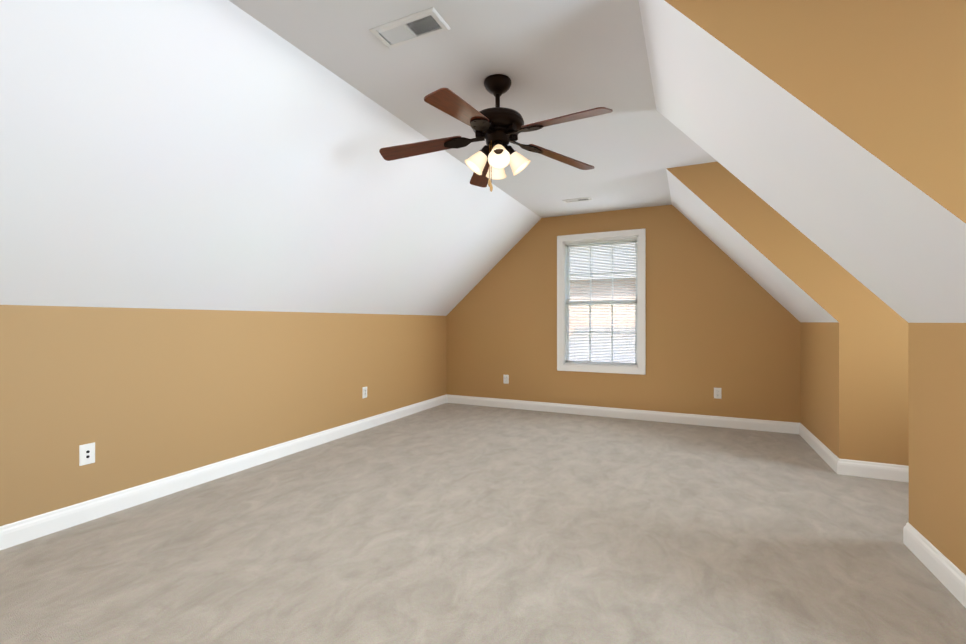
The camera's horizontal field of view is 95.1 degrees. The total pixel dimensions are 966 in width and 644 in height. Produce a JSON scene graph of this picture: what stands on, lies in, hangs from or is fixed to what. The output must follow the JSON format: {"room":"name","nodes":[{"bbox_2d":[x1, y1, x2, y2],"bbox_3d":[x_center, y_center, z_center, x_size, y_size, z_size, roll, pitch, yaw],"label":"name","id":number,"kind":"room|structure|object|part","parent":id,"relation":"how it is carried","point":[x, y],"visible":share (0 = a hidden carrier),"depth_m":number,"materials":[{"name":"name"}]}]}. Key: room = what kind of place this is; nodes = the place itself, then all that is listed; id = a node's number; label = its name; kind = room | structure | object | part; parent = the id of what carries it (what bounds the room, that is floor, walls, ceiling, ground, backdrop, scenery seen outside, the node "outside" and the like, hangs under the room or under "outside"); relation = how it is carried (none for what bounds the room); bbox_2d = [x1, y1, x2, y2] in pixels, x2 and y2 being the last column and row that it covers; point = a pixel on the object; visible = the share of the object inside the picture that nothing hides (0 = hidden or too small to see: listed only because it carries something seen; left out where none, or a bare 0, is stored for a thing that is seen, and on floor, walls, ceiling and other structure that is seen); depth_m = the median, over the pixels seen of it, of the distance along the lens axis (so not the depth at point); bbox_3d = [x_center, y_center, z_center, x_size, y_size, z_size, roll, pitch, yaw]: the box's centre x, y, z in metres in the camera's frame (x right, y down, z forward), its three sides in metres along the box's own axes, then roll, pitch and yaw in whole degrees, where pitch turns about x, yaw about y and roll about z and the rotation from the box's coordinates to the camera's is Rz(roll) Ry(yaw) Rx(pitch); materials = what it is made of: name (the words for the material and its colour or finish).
{"room":"empty attic room","nodes":[
{"label":"empty attic room","id":0,"kind":"room"},
{"bbox_2d":[0,305,445,525],"bbox_3d":[-2.008,0.526,3.004,0.001,1.211,7.082,0,0,25],"label":"wall","id":1,"kind":"structure","parent":0,"point":[139,396],"depth_m":2.92,"materials":[{"name":"beige paint"}]},
{"bbox_2d":[79,442,94,465],"bbox_3d":[-2.236,0.754,2.502,0.016,0.116,0.072,0,0,25],"label":"outlet","id":2,"kind":"object","parent":1,"relation":"attached to","point":[86,454],"visible":1,"depth_m":2.50,"materials":[{"name":"white plastic"}]},
{"bbox_2d":[0,394,447,549],"bbox_3d":[-2.001,1.075,3.000,0.016,0.113,7.022,0,0,25],"label":"baseboard","id":3,"kind":"structure","parent":1,"relation":"attached to","point":[12,534],"depth_m":2.91,"materials":[{"name":"white wood"}]},
{"bbox_2d":[362,387,366,398],"bbox_3d":[-1.236,0.749,4.634,0.008,0.116,0.072,0,0,25],"label":"electrical outlet","id":4,"kind":"object","parent":1,"relation":"attached to","point":[364,392],"visible":1,"depth_m":4.62,"materials":[{"name":"white plastic"}]},
{"bbox_2d":[0,0,540,315],"bbox_3d":[-1.380,-0.694,2.711,1.387,1.229,7.082,0,0,25],"label":"ceiling","id":5,"kind":"structure","parent":0,"point":[196,154],"depth_m":2.34,"materials":[{"name":"white paint"}]},
{"bbox_2d":[229,0,716,217],"bbox_3d":[1.250,-1.311,1.474,4.427,0.001,7.082,0,0,25],"label":"ceiling","id":6,"kind":"structure","parent":0,"point":[550,59],"depth_m":2.37,"materials":[{"name":"white paint"}]},
{"bbox_2d":[369,7,450,48],"bbox_3d":[-0.328,-1.303,1.984,0.335,0.014,0.150,0,0,25],"label":"ceiling vent","id":7,"kind":"object","parent":6,"relation":"in","point":[414,27],"visible":1,"depth_m":1.97,"materials":[{"name":"white metal"}]},
{"bbox_2d":[379,74,612,191],"bbox_3d":[0.058,-1.001,2.372,1.277,0.617,1.221,0,0,25],"label":"ceiling fan","id":8,"kind":"object","parent":6,"relation":"hanging from","point":[497,127],"visible":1,"depth_m":2.37,"materials":[{"name":"brown wood"}]},
{"bbox_3d":[-0.343,-0.967,2.475,0.469,0.079,0.119,0,0,8],"label":"blade","id":9,"kind":"part","parent":8,"relation":"part of","materials":[{"name":"brown wood"}]},
{"bbox_3d":[-0.105,-0.968,2.033,0.119,0.079,0.469,0,0,26],"label":"blade","id":10,"kind":"part","parent":8,"relation":"part of","materials":[{"name":"brown wood"}]},
{"bbox_3d":[-0.042,-0.865,2.408,0.125,0.129,0.115,0,0,25],"label":"lamp shade","id":11,"kind":"part","parent":8,"relation":"part of","materials":[{"name":"white glass"}]},
{"bbox_3d":[0.004,-0.966,2.838,0.119,0.079,0.469,0,0,-10],"label":"blade","id":12,"kind":"part","parent":8,"relation":"part of","materials":[{"name":"brown wood"}]},
{"bbox_2d":[480,145,490,157],"bbox_3d":[0.011,-0.927,2.414,0.070,0.077,0.065,0,0,25],"label":"socket","id":13,"kind":"object","parent":8,"relation":"attached to","point":[484,152],"depth_m":2.39,"materials":[{"name":"black metal"}]},
{"bbox_3d":[0.070,-0.865,2.539,0.115,0.129,0.125,0,0,25],"label":"lamp shade","id":14,"kind":"part","parent":8,"relation":"part of","materials":[{"name":"white glass"}]},
{"bbox_2d":[493,141,503,153],"bbox_3d":[0.083,-0.927,2.349,0.065,0.077,0.070,0,0,25],"label":"socket","id":15,"kind":"object","parent":8,"relation":"attached to","point":[500,143],"depth_m":2.34,"materials":[{"name":"black metal"}]},
{"bbox_3d":[0.080,-1.102,2.418,0.289,0.414,0.289,0,0,25],"label":"motor","id":16,"kind":"part","parent":8,"relation":"part of","materials":[{"name":"black metal"}]},
{"bbox_3d":[0.089,-0.865,2.296,0.115,0.129,0.125,0,0,25],"label":"lamp shade","id":17,"kind":"part","parent":8,"relation":"part of","materials":[{"name":"white glass"}]},
{"bbox_2d":[506,145,514,154],"bbox_3d":[0.148,-0.927,2.421,0.070,0.077,0.065,0,0,25],"label":"socket","id":18,"kind":"object","parent":8,"relation":"attached to","point":[512,152],"depth_m":2.39,"materials":[{"name":"black metal"}]},
{"bbox_3d":[0.202,-0.865,2.427,0.125,0.129,0.115,0,0,25],"label":"lamp shade","id":19,"kind":"part","parent":8,"relation":"part of","materials":[{"name":"white glass"}]},
{"bbox_3d":[0.456,-0.967,2.620,0.469,0.079,0.119,0,0,-28],"label":"blade","id":20,"kind":"part","parent":8,"relation":"part of","materials":[{"name":"brown wood"}]},
{"bbox_3d":[0.389,-0.968,2.123,0.469,0.079,0.119,0,0,44],"label":"blade","id":21,"kind":"part","parent":8,"relation":"part of","materials":[{"name":"brown wood"}]},
{"bbox_2d":[562,197,591,202],"bbox_3d":[1.013,-1.298,4.759,0.300,0.014,0.120,0,0,25],"label":"ceiling vent","id":22,"kind":"object","parent":6,"relation":"in","point":[577,200],"visible":1,"depth_m":4.75,"materials":[{"name":"white metal"}]},
{"bbox_2d":[0,403,965,643],"bbox_3d":[0.563,1.190,1.792,6.484,0.120,7.622,0,0,25],"label":"floor","id":23,"kind":"structure","parent":0,"point":[449,523],"depth_m":2.18,"materials":[{"name":"carpet"}]},
{"bbox_2d":[446,204,800,422],"bbox_3d":[1.369,-0.184,5.379,4.889,2.840,0.150,0,0,25],"label":"wall","id":24,"kind":"structure","parent":0,"point":[717,316],"depth_m":5.01,"materials":[{"name":"beige paint"}]},
{"bbox_2d":[503,375,508,383],"bbox_3d":[0.300,0.762,5.793,0.072,0.116,0.008,0,0,25],"label":"electrical outlet","id":25,"kind":"object","parent":24,"relation":"attached to","point":[505,379],"visible":1,"depth_m":5.79,"materials":[{"name":"white plastic"}]},
{"bbox_2d":[557,228,645,374],"bbox_3d":[1.428,-0.221,5.354,1.032,1.669,0.206,0,0,25],"label":"gable window","id":26,"kind":"structure","parent":24,"relation":"in","point":[566,244],"depth_m":5.30,"materials":[{"name":"white"}]},
{"bbox_3d":[1.439,-0.221,5.378,0.856,1.493,0.034,0,0,25],"label":"glass","id":27,"kind":"part","parent":26,"relation":"part of","materials":[{"name":"clear glass"}]},
{"bbox_2d":[448,395,795,433],"bbox_3d":[1.348,1.080,5.295,4.059,0.113,0.016,0,0,25],"label":"baseboard","id":28,"kind":"structure","parent":24,"relation":"attached to","point":[669,417],"depth_m":5.09,"materials":[{"name":"white wood"}]},
{"bbox_2d":[714,388,720,398],"bbox_3d":[2.520,0.775,4.748,0.072,0.116,0.008,0,0,25],"label":"electrical outlet","id":29,"kind":"object","parent":24,"relation":"attached to","point":[717,393],"visible":1,"depth_m":4.75,"materials":[{"name":"white plastic"}]},
{"bbox_2d":[666,169,837,321],"bbox_3d":[2.384,-0.647,4.128,1.186,1.318,1.311,0,0,25],"label":"ceiling","id":30,"kind":"structure","parent":0,"point":[797,302],"depth_m":3.98,"materials":[{"name":"white paint"}]},
{"bbox_2d":[666,161,908,465],"bbox_3d":[2.885,-0.088,3.166,2.911,2.440,0.001,0,0,25],"label":"wall","id":31,"kind":"structure","parent":0,"point":[873,385],"depth_m":3.26,"materials":[{"name":"beige paint"}]},
{"bbox_2d":[832,454,908,481],"bbox_3d":[3.398,1.075,2.914,1.711,0.113,0.016,0,0,25],"label":"baseboard","id":32,"kind":"structure","parent":31,"relation":"attached to","point":[884,471],"depth_m":3.19,"materials":[{"name":"white wood"}]},
{"bbox_2d":[639,0,965,322],"bbox_3d":[1.365,-0.651,1.963,1.186,1.318,1.159,0,0,25],"label":"ceiling","id":33,"kind":"structure","parent":0,"point":[888,236],"depth_m":1.81,"materials":[{"name":"white paint"}]},
{"bbox_2d":[665,0,965,222],"bbox_3d":[1.898,-0.092,1.070,2.911,2.440,0.001,0,0,25],"label":"wall","id":34,"kind":"structure","parent":0,"point":[883,81],"depth_m":1.38,"materials":[{"name":"beige paint"}]},
{"bbox_2d":[800,322,965,574],"bbox_3d":[2.427,0.571,2.825,0.001,1.122,3.628,0,0,25],"label":"wall","id":35,"kind":"structure","parent":0,"point":[937,422],"depth_m":2.04,"materials":[{"name":"beige paint"}]},
{"bbox_2d":[796,422,833,467],"bbox_3d":[2.904,1.077,3.856,0.016,0.113,1.230,0,0,25],"label":"baseboard","id":36,"kind":"structure","parent":35,"relation":"attached to","point":[826,454],"depth_m":3.84,"materials":[{"name":"white wood"}]},
{"bbox_2d":[903,522,965,607],"bbox_3d":[1.895,1.073,1.712,0.016,0.113,1.110,0,0,25],"label":"baseboard","id":37,"kind":"structure","parent":35,"relation":"attached to","point":[949,575],"depth_m":1.95,"materials":[{"name":"white wood"}]},
{"label":"outside","id":38,"kind":"structure","parent":0,"visible":0},
{"bbox_2d":[569,243,634,362],"bbox_3d":[14.169,-0.368,29.654,80.000,9.500,54.178,0,0,25],"label":"window blind","id":39,"kind":"structure","parent":38,"point":[603,310],"depth_m":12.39,"materials":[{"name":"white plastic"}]}
]}

